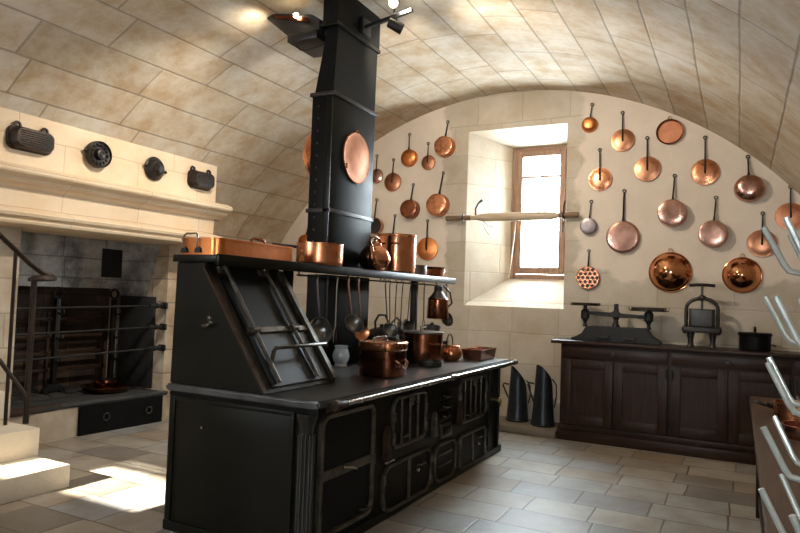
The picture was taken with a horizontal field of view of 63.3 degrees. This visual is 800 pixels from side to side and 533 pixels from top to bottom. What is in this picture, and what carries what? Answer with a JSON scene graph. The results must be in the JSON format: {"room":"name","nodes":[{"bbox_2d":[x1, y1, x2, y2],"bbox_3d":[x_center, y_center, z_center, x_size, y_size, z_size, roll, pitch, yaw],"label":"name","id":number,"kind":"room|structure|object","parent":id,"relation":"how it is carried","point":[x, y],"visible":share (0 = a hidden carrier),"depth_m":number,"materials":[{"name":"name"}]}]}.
{"room":"historic interior","nodes":[
{"label":"historic interior","id":0,"kind":"room"},
{"bbox_2d":[0,225,20,421],"bbox_3d":[-4.463,0.511,4.751,1.100,2.000,2.650,1,-3,28],"label":"wall","id":1,"kind":"structure","parent":0,"point":[13,234],"depth_m":5.60,"materials":[{"name":"stone"}]},
{"bbox_2d":[0,418,760,532],"bbox_3d":[-0.849,1.656,3.811,9.400,0.120,10.150,1,-3,28],"label":"floor","id":2,"kind":"structure","parent":0,"point":[534,484],"depth_m":4.83,"materials":[{"name":"beige tile"}]},
{"bbox_2d":[0,390,69,504],"bbox_3d":[-3.455,1.225,4.039,1.360,0.580,2.300,1,-3,28],"label":"stone steps","id":3,"kind":"structure","parent":2,"relation":"on","point":[23,475],"depth_m":4.61,"materials":[{"name":"stone"}]},
{"bbox_2d":[0,232,56,424],"bbox_3d":[-3.028,0.191,4.692,0.151,2.014,1.156,1,-3,28],"label":"stair railing","id":4,"kind":"object","parent":3,"relation":"on","point":[44,276],"visible":1,"depth_m":5.02,"materials":[{"name":"metal"}]},
{"bbox_2d":[0,107,232,442],"bbox_3d":[-3.798,-0.101,5.647,1.726,3.350,4.780,1,-3,28],"label":"fireplace","id":5,"kind":"object","parent":2,"relation":"on","point":[98,231],"depth_m":6.73,"materials":[{"name":"stone"}]},
{"bbox_2d":[5,120,54,155],"bbox_3d":[-3.095,-1.087,5.478,0.108,0.241,0.400,1,-3,28],"label":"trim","id":6,"kind":"structure","parent":5,"relation":"attached to","point":[17,137],"depth_m":5.41,"materials":[{"name":"brown metal"}]},
{"bbox_2d":[39,287,64,394],"bbox_3d":[-3.492,0.761,6.630,0.148,1.109,0.258,1,-3,28],"label":"andiron","id":7,"kind":"object","parent":5,"relation":"on","point":[53,385],"visible":0.93,"depth_m":6.63,"materials":[{"name":"black metal"}]},
{"bbox_2d":[13,344,165,362],"bbox_3d":[-3.006,0.850,6.404,0.090,0.076,1.740,1,-3,28],"label":"spit","id":8,"kind":"object","parent":5,"relation":"on","point":[160,347],"visible":0.98,"depth_m":6.49,"materials":[{"name":"black metal"}]},
{"bbox_2d":[146,344,165,350],"bbox_3d":[-2.660,0.889,7.068,0.090,0.070,0.240,1,-3,28],"label":"socket","id":9,"kind":"object","parent":8,"relation":"attached to","point":[160,347],"depth_m":7.06,"materials":[{"name":"black metal"}]},
{"bbox_2d":[15,323,166,335],"bbox_3d":[-2.998,0.621,6.415,0.090,0.076,1.740,1,-3,28],"label":"spit","id":10,"kind":"object","parent":5,"relation":"on","point":[161,326],"visible":0.99,"depth_m":6.48,"materials":[{"name":"black metal"}]},
{"bbox_2d":[147,323,166,329],"bbox_3d":[-2.652,0.660,7.079,0.090,0.070,0.240,1,-3,28],"label":"socket","id":11,"kind":"object","parent":10,"relation":"attached to","point":[161,326],"depth_m":7.07,"materials":[{"name":"black metal"}]},
{"bbox_2d":[16,303,167,309],"bbox_3d":[-2.990,0.391,6.425,0.090,0.076,1.740,1,-3,28],"label":"spit","id":12,"kind":"object","parent":5,"relation":"on","point":[156,305],"visible":0.98,"depth_m":6.49,"materials":[{"name":"black metal"}]},
{"bbox_2d":[148,303,167,308],"bbox_3d":[-2.643,0.430,7.089,0.090,0.070,0.240,1,-3,28],"label":"socket","id":13,"kind":"object","parent":12,"relation":"attached to","point":[162,305],"depth_m":7.08,"materials":[{"name":"black metal"}]},
{"bbox_2d":[84,141,111,167],"bbox_3d":[-2.799,-1.041,6.033,0.095,0.253,0.296,1,-3,28],"label":"mold","id":14,"kind":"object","parent":5,"relation":"on","point":[98,154],"depth_m":6.00,"materials":[{"name":"metal"}]},
{"bbox_2d":[80,380,129,393],"bbox_3d":[-3.154,1.288,6.951,0.492,0.108,0.492,1,-3,28],"label":"pan","id":15,"kind":"object","parent":5,"relation":"on","point":[100,386],"visible":1,"depth_m":6.84,"materials":[{"name":"orange metal"}]},
{"bbox_2d":[0,107,216,234],"bbox_3d":[-3.865,-1.088,5.694,1.544,1.380,4.690,1,-3,28],"label":"hood","id":16,"kind":"object","parent":5,"relation":"attached to","point":[126,167],"depth_m":6.04,"materials":[{"name":"stone"}]},
{"bbox_2d":[102,288,120,380],"bbox_3d":[-3.178,0.799,7.231,0.148,1.109,0.258,1,-3,28],"label":"andiron","id":17,"kind":"object","parent":5,"relation":"on","point":[113,311],"visible":0.81,"depth_m":7.23,"materials":[{"name":"black metal"}]},
{"bbox_2d":[144,157,166,180],"bbox_3d":[-2.472,-0.998,6.610,0.115,0.244,0.292,1,-3,28],"label":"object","id":18,"kind":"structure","parent":5,"relation":"on","point":[154,168],"depth_m":6.57,"materials":[{"name":"metal"}]},
{"bbox_2d":[187,166,214,190],"bbox_3d":[-2.175,-0.973,7.160,0.108,0.241,0.350,1,-3,28],"label":"mold","id":19,"kind":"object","parent":5,"relation":"attached to","point":[200,180],"depth_m":7.08,"materials":[{"name":"brown metal"}]},
{"bbox_2d":[162,254,517,532],"bbox_3d":[-0.079,0.857,5.245,1.186,1.660,3.599,1,-3,28],"label":"range","id":20,"kind":"object","parent":2,"relation":"on","point":[266,434],"visible":1,"depth_m":3.89,"materials":[{"name":"black metal"}]},
{"bbox_2d":[181,232,292,260],"bbox_3d":[-1.050,-0.128,4.252,0.340,0.154,0.786,1,-3,28],"label":"roasting pan","id":21,"kind":"object","parent":20,"relation":"on","point":[193,245],"visible":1,"depth_m":3.98,"materials":[{"name":"orange metal"}]},
{"bbox_2d":[173,254,405,280],"bbox_3d":[-0.400,0.050,5.469,0.370,0.044,3.580,1,-3,28],"label":"shelf","id":22,"kind":"object","parent":20,"relation":"attached to","point":[213,260],"depth_m":4.26,"materials":[{"name":"black metal"}]},
{"bbox_2d":[272,242,343,266],"bbox_3d":[-0.680,-0.089,4.986,0.520,0.168,0.368,1,-3,28],"label":"saucepan","id":23,"kind":"object","parent":20,"relation":"on","point":[324,253],"visible":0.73,"depth_m":4.80,"materials":[{"name":"orange metal"}]},
{"bbox_2d":[310,274,331,341],"bbox_3d":[-0.592,0.310,4.772,0.113,0.511,0.200,-1,-4,44],"label":"strainer","id":24,"kind":"object","parent":20,"relation":"hanging from","point":[318,324],"visible":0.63,"depth_m":4.80,"materials":[{"name":"grey metal"}]},
{"bbox_2d":[310,317,331,341],"bbox_3d":[-0.596,0.468,4.766,0.200,0.196,0.113,4,-4,-42],"label":"bowl","id":25,"kind":"object","parent":24,"relation":"on","point":[318,324],"depth_m":4.81,"materials":[{"name":"grey metal"}]},
{"bbox_2d":[323,274,328,342],"bbox_3d":[-0.546,0.323,4.839,0.055,0.526,0.047,3,-3,-24],"label":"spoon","id":26,"kind":"object","parent":20,"relation":"hanging from","point":[324,335],"visible":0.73,"depth_m":4.84,"materials":[{"name":"metal"}]},
{"bbox_2d":[333,275,338,342],"bbox_3d":[-0.498,0.323,4.955,0.034,0.511,0.047,1,-3,28],"label":"fork","id":27,"kind":"object","parent":20,"relation":"hanging from","point":[336,275],"visible":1,"depth_m":4.95,"materials":[{"name":"black metal"}]},
{"bbox_2d":[166,355,510,408],"bbox_3d":[-0.170,0.826,5.136,1.120,0.040,3.290,1,-3,28],"label":"countertop","id":28,"kind":"structure","parent":20,"relation":"on","point":[349,384],"depth_m":4.03,"materials":[{"name":"metal"}]},
{"bbox_2d":[333,345,348,366],"bbox_3d":[-0.472,0.715,5.193,0.136,0.165,0.136,1,-3,28],"label":"jar","id":29,"kind":"object","parent":20,"relation":"on","point":[340,353],"visible":1,"depth_m":5.15,"materials":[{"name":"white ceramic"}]},
{"bbox_2d":[305,0,380,364],"bbox_3d":[-0.486,-0.754,5.527,0.235,3.126,0.720,1,-3,28],"label":"flue","id":30,"kind":"object","parent":20,"relation":"attached to","point":[339,210],"visible":0.86,"depth_m":5.32,"materials":[{"name":"metal"}]},
{"bbox_2d":[303,133,310,175],"bbox_3d":[-0.686,-0.956,5.592,0.210,0.549,0.520,1,-3,28],"label":"basin","id":31,"kind":"object","parent":30,"relation":"hanging from","point":[307,146],"visible":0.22,"depth_m":5.38,"materials":[{"name":"orange metal"}]},
{"bbox_2d":[343,130,369,183],"bbox_3d":[-0.356,-0.933,5.509,0.040,0.460,0.432,1,-3,28],"label":"platter","id":32,"kind":"object","parent":30,"relation":"hanging from","point":[356,157],"visible":1,"depth_m":5.48,"materials":[{"name":"orange metal"}]},
{"bbox_2d":[359,0,412,38],"bbox_3d":[-0.125,-2.081,5.422,0.560,0.349,0.150,0,-4,43],"label":"track light","id":33,"kind":"object","parent":30,"relation":"attached to","point":[365,26],"visible":1,"depth_m":5.35,"materials":[{"name":"black metal"}]},
{"bbox_2d":[345,276,363,332],"bbox_3d":[-0.361,0.299,5.122,0.127,0.445,0.159,1,-3,28],"label":"ladle","id":34,"kind":"object","parent":20,"relation":"hanging from","point":[353,323],"visible":1,"depth_m":5.14,"materials":[{"name":"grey metal"}]},
{"bbox_2d":[345,314,363,332],"bbox_3d":[-0.365,0.448,5.115,0.125,0.145,0.159,1,-3,28],"label":"bowl","id":35,"kind":"object","parent":34,"relation":"on","point":[353,323],"depth_m":5.16,"materials":[{"name":"grey metal"}]},
{"bbox_2d":[355,277,368,339],"bbox_3d":[-0.306,0.343,5.273,0.127,0.514,0.041,4,-3,-33],"label":"ladle","id":36,"kind":"object","parent":20,"relation":"hanging from","point":[364,333],"visible":0.7,"depth_m":5.26,"materials":[{"name":"orange metal"}]},
{"bbox_2d":[355,326,368,339],"bbox_3d":[-0.311,0.537,5.267,0.124,0.124,0.025,3,-3,-20],"label":"bowl","id":37,"kind":"object","parent":36,"relation":"on","point":[364,334],"depth_m":5.27,"materials":[{"name":"orange metal"}]},
{"bbox_2d":[359,236,389,270],"bbox_3d":[-0.231,-0.113,5.526,0.270,0.297,0.314,-1,-4,45],"label":"copper kettle","id":38,"kind":"object","parent":20,"relation":"on","point":[374,256],"visible":0.92,"depth_m":5.44,"materials":[{"name":"orange metal"}]},
{"bbox_2d":[358,336,408,377],"bbox_3d":[-0.110,0.645,4.670,0.332,0.282,0.308,1,-3,28],"label":"cooking pot","id":39,"kind":"object","parent":20,"relation":"on","point":[379,358],"visible":1,"depth_m":4.55,"materials":[{"name":"orange metal"}]},
{"bbox_2d":[367,314,399,340],"bbox_3d":[-0.172,0.633,5.859,0.357,0.410,0.358,4,-3,-34],"label":"kettle","id":40,"kind":"object","parent":20,"relation":"on","point":[376,331],"visible":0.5,"depth_m":5.76,"materials":[{"name":"black metal"}]},
{"bbox_2d":[388,280,390,339],"bbox_3d":[-0.095,0.397,5.728,0.034,0.561,0.048,1,-3,28],"label":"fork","id":41,"kind":"object","parent":20,"relation":"hanging from","point":[388,280],"visible":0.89,"depth_m":5.71,"materials":[{"name":"metal"}]},
{"bbox_2d":[383,279,397,337],"bbox_3d":[-0.085,0.365,5.657,0.118,0.505,0.140,1,-3,28],"label":"ladle","id":42,"kind":"object","parent":20,"relation":"hanging from","point":[389,329],"visible":0.99,"depth_m":5.67,"materials":[{"name":"metal"}]},
{"bbox_2d":[383,323,397,337],"bbox_3d":[-0.088,0.553,5.647,0.111,0.128,0.140,1,-3,28],"label":"bowl","id":43,"kind":"object","parent":42,"relation":"on","point":[389,329],"depth_m":5.68,"materials":[{"name":"grey metal"}]},
{"bbox_2d":[394,280,397,326],"bbox_3d":[-0.042,0.359,5.807,0.034,0.475,0.059,2,-3,2],"label":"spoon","id":44,"kind":"object","parent":20,"relation":"hanging from","point":[395,280],"visible":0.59,"depth_m":5.81,"materials":[{"name":"metal"}]},
{"bbox_2d":[377,233,416,273],"bbox_3d":[-0.039,-0.113,6.232,0.396,0.375,0.410,1,-3,28],"label":"stock pot","id":45,"kind":"object","parent":20,"relation":"on","point":[401,248],"visible":0.75,"depth_m":6.07,"materials":[{"name":"orange metal"}]},
{"bbox_2d":[391,317,403,340],"bbox_3d":[-0.039,0.666,6.162,0.280,0.380,0.280,1,-3,28],"label":"kettle","id":46,"kind":"object","parent":20,"relation":"on","point":[401,334],"visible":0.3,"depth_m":6.08,"materials":[{"name":"metal"}]},
{"bbox_2d":[399,281,403,332],"bbox_3d":[0.001,0.393,5.911,0.034,0.531,0.058,1,-3,28],"label":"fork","id":47,"kind":"object","parent":20,"relation":"hanging from","point":[401,281],"visible":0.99,"depth_m":5.91,"materials":[{"name":"metal"}]},
{"bbox_2d":[397,319,414,329],"bbox_3d":[0.054,0.692,6.383,0.177,0.355,0.177,1,-3,28],"label":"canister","id":48,"kind":"object","parent":20,"relation":"on","point":[405,320],"visible":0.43,"depth_m":6.34,"materials":[{"name":"metal"}]},
{"bbox_2d":[404,281,413,329],"bbox_3d":[0.087,0.370,6.027,0.080,0.468,0.098,1,-3,28],"label":"skimmer","id":49,"kind":"object","parent":20,"relation":"hanging from","point":[408,325],"visible":0.94,"depth_m":6.02,"materials":[{"name":"metal"}]},
{"bbox_2d":[404,321,413,329],"bbox_3d":[0.078,0.553,6.013,0.100,0.100,0.024,3,-3,-20],"label":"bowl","id":50,"kind":"object","parent":49,"relation":"on","point":[408,325],"depth_m":6.02,"materials":[{"name":"metal"}]},
{"bbox_2d":[413,282,417,329],"bbox_3d":[0.138,0.391,6.154,0.033,0.495,0.106,1,-3,16],"label":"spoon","id":51,"kind":"object","parent":20,"relation":"hanging from","point":[415,282],"visible":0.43,"depth_m":6.16,"materials":[{"name":"metal"}]},
{"bbox_2d":[415,265,426,274],"bbox_3d":[0.156,0.041,6.501,0.232,0.105,0.232,1,-3,28],"label":"pan","id":52,"kind":"object","parent":20,"relation":"on","point":[420,269],"visible":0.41,"depth_m":6.41,"materials":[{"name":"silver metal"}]},
{"bbox_2d":[403,326,443,363],"bbox_3d":[0.217,0.687,5.739,0.390,0.318,0.364,1,-3,28],"label":"cooking pot","id":53,"kind":"object","parent":20,"relation":"on","point":[423,344],"visible":0.78,"depth_m":5.60,"materials":[{"name":"orange metal"}]},
{"bbox_2d":[422,282,424,329],"bbox_3d":[0.225,0.390,6.341,0.035,0.472,0.047,1,-3,28],"label":"wire hook","id":54,"kind":"object","parent":20,"relation":"hanging from","point":[423,282],"visible":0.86,"depth_m":6.34,"materials":[{"name":"metal"}]},
{"bbox_2d":[417,359,442,366],"bbox_3d":[0.250,0.811,5.444,0.222,0.045,0.222,1,-3,28],"label":"pan","id":55,"kind":"object","parent":20,"relation":"on","point":[421,362],"visible":1,"depth_m":5.37,"materials":[{"name":"metal"}]},
{"bbox_2d":[423,322,440,330],"bbox_3d":[0.317,0.724,6.543,0.177,0.325,0.177,1,-3,28],"label":"canister","id":56,"kind":"object","parent":20,"relation":"on","point":[431,326],"visible":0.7,"depth_m":6.48,"materials":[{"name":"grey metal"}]},
{"bbox_2d":[426,266,445,276],"bbox_3d":[0.283,0.061,6.852,0.409,0.105,0.409,3,-3,-17],"label":"pan","id":57,"kind":"object","parent":20,"relation":"on","point":[431,271],"visible":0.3,"depth_m":6.68,"materials":[{"name":"orange metal"}]},
{"bbox_2d":[426,283,452,318],"bbox_3d":[0.415,0.340,6.539,0.281,0.373,0.261,2,-3,-5],"label":"jug","id":58,"kind":"object","parent":20,"relation":"hanging from","point":[437,306],"visible":0.99,"depth_m":6.47,"materials":[{"name":"orange metal"}]},
{"bbox_2d":[441,284,452,325],"bbox_3d":[0.495,0.407,6.840,0.085,0.441,0.150,-1,-4,44],"label":"ladle","id":59,"kind":"object","parent":20,"relation":"hanging from","point":[448,322],"visible":0.66,"depth_m":6.86,"materials":[{"name":"metal"}]},
{"bbox_2d":[441,312,452,325],"bbox_3d":[0.490,0.554,6.833,0.085,0.147,0.150,-1,-4,44],"label":"bowl","id":60,"kind":"object","parent":59,"relation":"on","point":[448,322],"depth_m":6.86,"materials":[{"name":"metal"}]},
{"bbox_2d":[442,334,461,360],"bbox_3d":[0.477,0.744,6.007,0.196,0.246,0.196,1,-3,28],"label":"round pot","id":61,"kind":"object","parent":20,"relation":"on","point":[450,352],"visible":0.99,"depth_m":5.94,"materials":[{"name":"orange metal"}]},
{"bbox_2d":[461,346,496,360],"bbox_3d":[0.760,0.835,6.226,0.209,0.104,0.424,1,-3,28],"label":"roasting pan","id":62,"kind":"object","parent":20,"relation":"on","point":[477,353],"visible":0.99,"depth_m":6.08,"materials":[{"name":"orange metal"}]},
{"bbox_2d":[491,397,501,406],"bbox_3d":[0.901,1.256,6.029,0.102,0.098,0.089,1,-3,28],"label":"water tap","id":63,"kind":"object","parent":20,"relation":"on","point":[493,399],"depth_m":6.02,"materials":[{"name":"gold metal"}]},
{"bbox_2d":[551,338,799,464],"bbox_3d":[3.072,1.329,6.430,3.080,1.041,0.510,1,-3,28],"label":"base cabinet","id":64,"kind":"object","parent":2,"relation":"on","point":[683,400],"visible":0.91,"depth_m":6.43,"materials":[{"name":"brown wood"}]},
{"bbox_2d":[570,302,669,344],"bbox_3d":[2.325,0.600,6.905,1.011,0.404,0.344,1,-3,28],"label":"balance scale","id":65,"kind":"object","parent":64,"relation":"on","point":[614,333],"visible":1,"depth_m":6.82,"materials":[{"name":"metal"}]},
{"bbox_2d":[682,283,721,347],"bbox_3d":[3.042,0.490,6.538,0.364,0.641,0.160,1,-3,28],"label":"press","id":66,"kind":"object","parent":64,"relation":"on","point":[701,320],"visible":1,"depth_m":6.49,"materials":[{"name":"brown metal"}]},
{"bbox_2d":[738,327,776,351],"bbox_3d":[3.444,0.698,6.293,0.302,0.232,0.302,3,-3,-17],"label":"casserole","id":67,"kind":"object","parent":64,"relation":"on","point":[748,341],"visible":1,"depth_m":6.18,"materials":[{"name":"black metal"}]},
{"bbox_2d":[749,396,799,532],"bbox_3d":[2.114,1.275,2.742,1.065,0.750,4.950,1,-3,28],"label":"work table","id":68,"kind":"object","parent":2,"relation":"on","point":[768,469],"visible":0.68,"depth_m":2.96,"materials":[{"name":"brown wood"}]},
{"bbox_2d":[754,400,773,408],"bbox_3d":[2.599,0.947,4.346,0.407,0.083,0.290,1,-3,28],"label":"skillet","id":69,"kind":"object","parent":68,"relation":"on","point":[766,404],"visible":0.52,"depth_m":4.35,"materials":[{"name":"metal"}]},
{"bbox_2d":[758,216,799,532],"bbox_3d":[1.348,0.306,1.537,0.873,1.020,0.873,1,-3,28],"label":"rack","id":70,"kind":"object","parent":68,"relation":"on","point":[789,401],"visible":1,"depth_m":1.70,"materials":[{"name":"silver metal"}]},
{"bbox_2d":[772,395,799,422],"bbox_3d":[2.483,0.901,4.062,0.272,0.140,0.458,1,-3,28],"label":"copper saucepan","id":71,"kind":"object","parent":68,"relation":"on","point":[783,413],"visible":0.54,"depth_m":3.94,"materials":[{"name":"metal"}]},
{"bbox_2d":[781,421,799,440],"bbox_3d":[2.201,0.894,3.457,0.292,0.080,0.478,1,-3,28],"label":"saute pan","id":72,"kind":"object","parent":68,"relation":"on","point":[791,428],"visible":0.85,"depth_m":3.52,"materials":[{"name":"orange metal"}]},
{"bbox_2d":[0,0,799,243],"bbox_3d":[-1.082,-0.385,3.723,8.373,3.990,9.350,1,-3,28],"label":"ceiling","id":73,"kind":"structure","parent":0,"point":[217,83],"depth_m":5.81,"materials":[{"name":"stone"}]},
{"bbox_2d":[268,12,326,57],"bbox_3d":[-0.810,-1.980,5.574,0.624,0.364,0.422,1,-3,28],"label":"floodlight","id":74,"kind":"object","parent":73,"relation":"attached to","point":[304,32],"visible":0.78,"depth_m":5.42,"materials":[{"name":"black metal"}]},
{"bbox_2d":[279,90,799,422],"bbox_3d":[1.465,-0.282,8.093,8.900,4.300,0.750,1,-3,28],"label":"wall","id":75,"kind":"structure","parent":0,"point":[520,318],"depth_m":7.43,"materials":[{"name":"stone"}]},
{"bbox_2d":[298,231,306,241],"bbox_3d":[-1.336,-0.469,9.100,0.227,0.479,0.074,1,-3,28],"label":"saucepan","id":76,"kind":"object","parent":75,"relation":"hanging from","point":[303,238],"visible":0.36,"depth_m":9.07,"materials":[{"name":"orange metal"}]},
{"bbox_2d":[371,198,383,233],"bbox_3d":[-0.316,-0.666,8.572,0.220,0.486,0.088,1,-3,28],"label":"saucepan","id":77,"kind":"object","parent":75,"relation":"hanging from","point":[377,225],"visible":0.8,"depth_m":8.59,"materials":[{"name":"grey metal"}]},
{"bbox_2d":[373,154,382,182],"bbox_3d":[-0.315,-1.301,8.628,0.196,0.391,0.061,1,-3,28],"label":"saucepan","id":78,"kind":"object","parent":75,"relation":"hanging from","point":[377,173],"visible":0.87,"depth_m":8.61,"materials":[{"name":"orange metal"}]},
{"bbox_2d":[384,158,400,190],"bbox_3d":[-0.101,-1.206,8.508,0.245,0.437,0.065,1,-3,28],"label":"lid","id":79,"kind":"object","parent":75,"relation":"attached to","point":[392,182],"visible":1,"depth_m":8.50,"materials":[{"name":"orange metal"}]},
{"bbox_2d":[401,133,417,166],"bbox_3d":[0.114,-1.516,8.411,0.233,0.448,0.074,1,-3,28],"label":"saucepan","id":80,"kind":"object","parent":75,"relation":"hanging from","point":[409,157],"visible":1,"depth_m":8.38,"materials":[{"name":"orange metal"}]},
{"bbox_2d":[400,183,419,219],"bbox_3d":[0.128,-0.843,8.345,0.254,0.470,0.102,1,-3,28],"label":"saucepan","id":81,"kind":"object","parent":75,"relation":"hanging from","point":[409,209],"visible":1,"depth_m":8.30,"materials":[{"name":"orange metal"}]},
{"bbox_2d":[417,219,437,259],"bbox_3d":[0.340,-0.341,8.221,0.293,0.525,0.069,1,-3,28],"label":"lid","id":82,"kind":"object","parent":75,"relation":"hanging from","point":[427,248],"visible":1,"depth_m":8.21,"materials":[{"name":"orange metal"}]},
{"bbox_2d":[421,142,434,169],"bbox_3d":[0.357,-1.415,8.285,0.192,0.364,0.061,1,-3,28],"label":"lid","id":83,"kind":"object","parent":75,"relation":"hanging from","point":[428,162],"visible":1,"depth_m":8.28,"materials":[{"name":"orange metal"}]},
{"bbox_2d":[426,171,449,216],"bbox_3d":[0.475,-0.917,8.163,0.291,0.577,0.112,1,-3,28],"label":"saucepan","id":84,"kind":"object","parent":75,"relation":"hanging from","point":[437,205],"visible":1,"depth_m":8.11,"materials":[{"name":"orange metal"}]},
{"bbox_2d":[434,120,454,157],"bbox_3d":[0.560,-1.614,8.168,0.266,0.474,0.102,1,-3,28],"label":"saucepan","id":85,"kind":"object","parent":75,"relation":"hanging from","point":[444,146],"visible":1,"depth_m":8.12,"materials":[{"name":"orange metal"}]},
{"bbox_2d":[445,199,578,234],"bbox_3d":[1.298,-0.593,7.703,1.620,0.436,0.134,1,-3,28],"label":"pole","id":86,"kind":"object","parent":75,"relation":"attached to","point":[541,215],"visible":1,"depth_m":7.62,"materials":[{"name":"brown wood"}]},
{"bbox_2d":[499,415,557,438],"bbox_3d":[0.032,1.776,7.986,3.900,0.080,0.530,1,-3,28],"label":"ledge","id":87,"kind":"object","parent":75,"relation":"attached to","point":[525,428],"depth_m":7.04,"materials":[{"name":"stone"}]},
{"bbox_2d":[502,366,530,421],"bbox_3d":[1.347,1.448,7.418,0.268,0.613,0.268,3,-3,-28],"label":"coal scuttle","id":88,"kind":"object","parent":87,"relation":"on","point":[517,408],"visible":1,"depth_m":7.33,"materials":[{"name":"metal"}]},
{"bbox_2d":[527,365,556,427],"bbox_3d":[1.585,1.418,7.171,0.268,0.667,0.268,3,-3,-28],"label":"coal scuttle","id":89,"kind":"object","parent":87,"relation":"on","point":[543,412],"visible":1,"depth_m":7.09,"materials":[{"name":"metal"}]},
{"bbox_2d":[507,145,566,279],"bbox_3d":[1.739,-0.677,8.135,0.740,1.689,0.267,1,-3,28],"label":"window","id":90,"kind":"structure","parent":75,"relation":"in","point":[516,271],"depth_m":8.22,"materials":[{"name":"brown wood"}]},
{"bbox_2d":[576,249,599,288],"bbox_3d":[2.112,0.030,7.289,0.258,0.450,0.049,1,-3,28],"label":"skimmer","id":91,"kind":"object","parent":75,"relation":"attached to","point":[587,277],"visible":1,"depth_m":7.27,"materials":[{"name":"orange metal"}]},
{"bbox_2d":[580,200,596,234],"bbox_3d":[2.121,-0.557,7.304,0.188,0.394,0.071,1,-3,28],"label":"saucepan","id":92,"kind":"object","parent":75,"relation":"hanging from","point":[588,226],"visible":1,"depth_m":7.27,"materials":[{"name":"silver metal"}]},
{"bbox_2d":[581,103,597,132],"bbox_3d":[2.147,-1.693,7.362,0.178,0.341,0.074,1,-3,28],"label":"saucepan","id":93,"kind":"object","parent":75,"relation":"hanging from","point":[589,124],"visible":1,"depth_m":7.33,"materials":[{"name":"orange metal"}]},
{"bbox_2d":[588,148,611,190],"bbox_3d":[2.244,-1.093,7.277,0.260,0.486,0.066,1,-3,28],"label":"lid","id":94,"kind":"object","parent":75,"relation":"hanging from","point":[599,179],"visible":1,"depth_m":7.27,"materials":[{"name":"orange metal"}]},
{"bbox_2d":[606,189,639,253],"bbox_3d":[2.454,-0.500,7.140,0.360,0.713,0.074,1,-3,28],"label":"frying pan","id":95,"kind":"object","parent":75,"relation":"hanging from","point":[623,236],"visible":1,"depth_m":7.10,"materials":[{"name":"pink metal"}]},
{"bbox_2d":[611,111,634,151],"bbox_3d":[2.467,-1.503,7.188,0.253,0.456,0.066,1,-3,28],"label":"lid","id":96,"kind":"object","parent":75,"relation":"hanging from","point":[622,140],"visible":1,"depth_m":7.18,"materials":[{"name":"orange metal"}]},
{"bbox_2d":[634,136,660,181],"bbox_3d":[2.687,-1.173,7.051,0.277,0.501,0.068,1,-3,28],"label":"lid","id":97,"kind":"object","parent":75,"relation":"hanging from","point":[648,168],"visible":1,"depth_m":7.04,"materials":[{"name":"orange metal"}]},
{"bbox_2d":[656,116,683,144],"bbox_3d":[2.898,-1.464,6.973,0.276,0.312,0.042,1,-3,28],"label":"tin","id":98,"kind":"object","parent":75,"relation":"attached to","point":[669,131],"visible":1,"depth_m":6.98,"materials":[{"name":"orange metal"}]},
{"bbox_2d":[649,248,691,292],"bbox_3d":[2.845,0.038,6.848,0.433,0.470,0.143,1,-3,28],"label":"basin","id":99,"kind":"object","parent":75,"relation":"attached to","point":[669,272],"visible":1,"depth_m":6.83,"materials":[{"name":"metal"}]},
{"bbox_2d":[657,174,686,226],"bbox_3d":[2.887,-0.707,6.886,0.296,0.575,0.122,1,-3,28],"label":"saucepan","id":100,"kind":"object","parent":75,"relation":"hanging from","point":[672,212],"visible":1,"depth_m":6.83,"materials":[{"name":"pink metal"}]},
{"bbox_2d":[691,136,719,184],"bbox_3d":[3.190,-1.114,6.784,0.276,0.526,0.068,1,-3,28],"label":"lid","id":101,"kind":"object","parent":75,"relation":"hanging from","point":[705,171],"visible":1,"depth_m":6.78,"materials":[{"name":"orange metal"}]},
{"bbox_2d":[698,196,728,247],"bbox_3d":[3.233,-0.466,6.701,0.289,0.545,0.102,1,-3,28],"label":"saucepan","id":102,"kind":"object","parent":75,"relation":"hanging from","point":[713,233],"visible":1,"depth_m":6.66,"materials":[{"name":"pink metal"}]},
{"bbox_2d":[722,253,762,292],"bbox_3d":[3.444,0.066,6.535,0.368,0.404,0.143,1,-3,28],"label":"basin","id":103,"kind":"object","parent":75,"relation":"attached to","point":[740,274],"visible":1,"depth_m":6.52,"materials":[{"name":"metal"}]},
{"bbox_2d":[734,155,764,202],"bbox_3d":[3.535,-0.898,6.563,0.285,0.491,0.117,1,-3,28],"label":"saute pan","id":104,"kind":"object","parent":75,"relation":"hanging from","point":[748,188],"visible":1,"depth_m":6.52,"materials":[{"name":"orange metal"}]},
{"bbox_2d":[747,211,777,256],"bbox_3d":[3.630,-0.327,6.505,0.274,0.460,0.068,1,-3,28],"label":"lid","id":105,"kind":"object","parent":75,"relation":"attached to","point":[757,244],"visible":0.81,"depth_m":6.51,"materials":[{"name":"orange metal"}]},
{"bbox_2d":[775,185,799,229],"bbox_3d":[3.855,-0.586,6.405,0.270,0.448,0.067,1,-3,28],"label":"lid","id":106,"kind":"object","parent":75,"relation":"attached to","point":[792,210],"visible":0.91,"depth_m":6.41,"materials":[{"name":"orange metal"}]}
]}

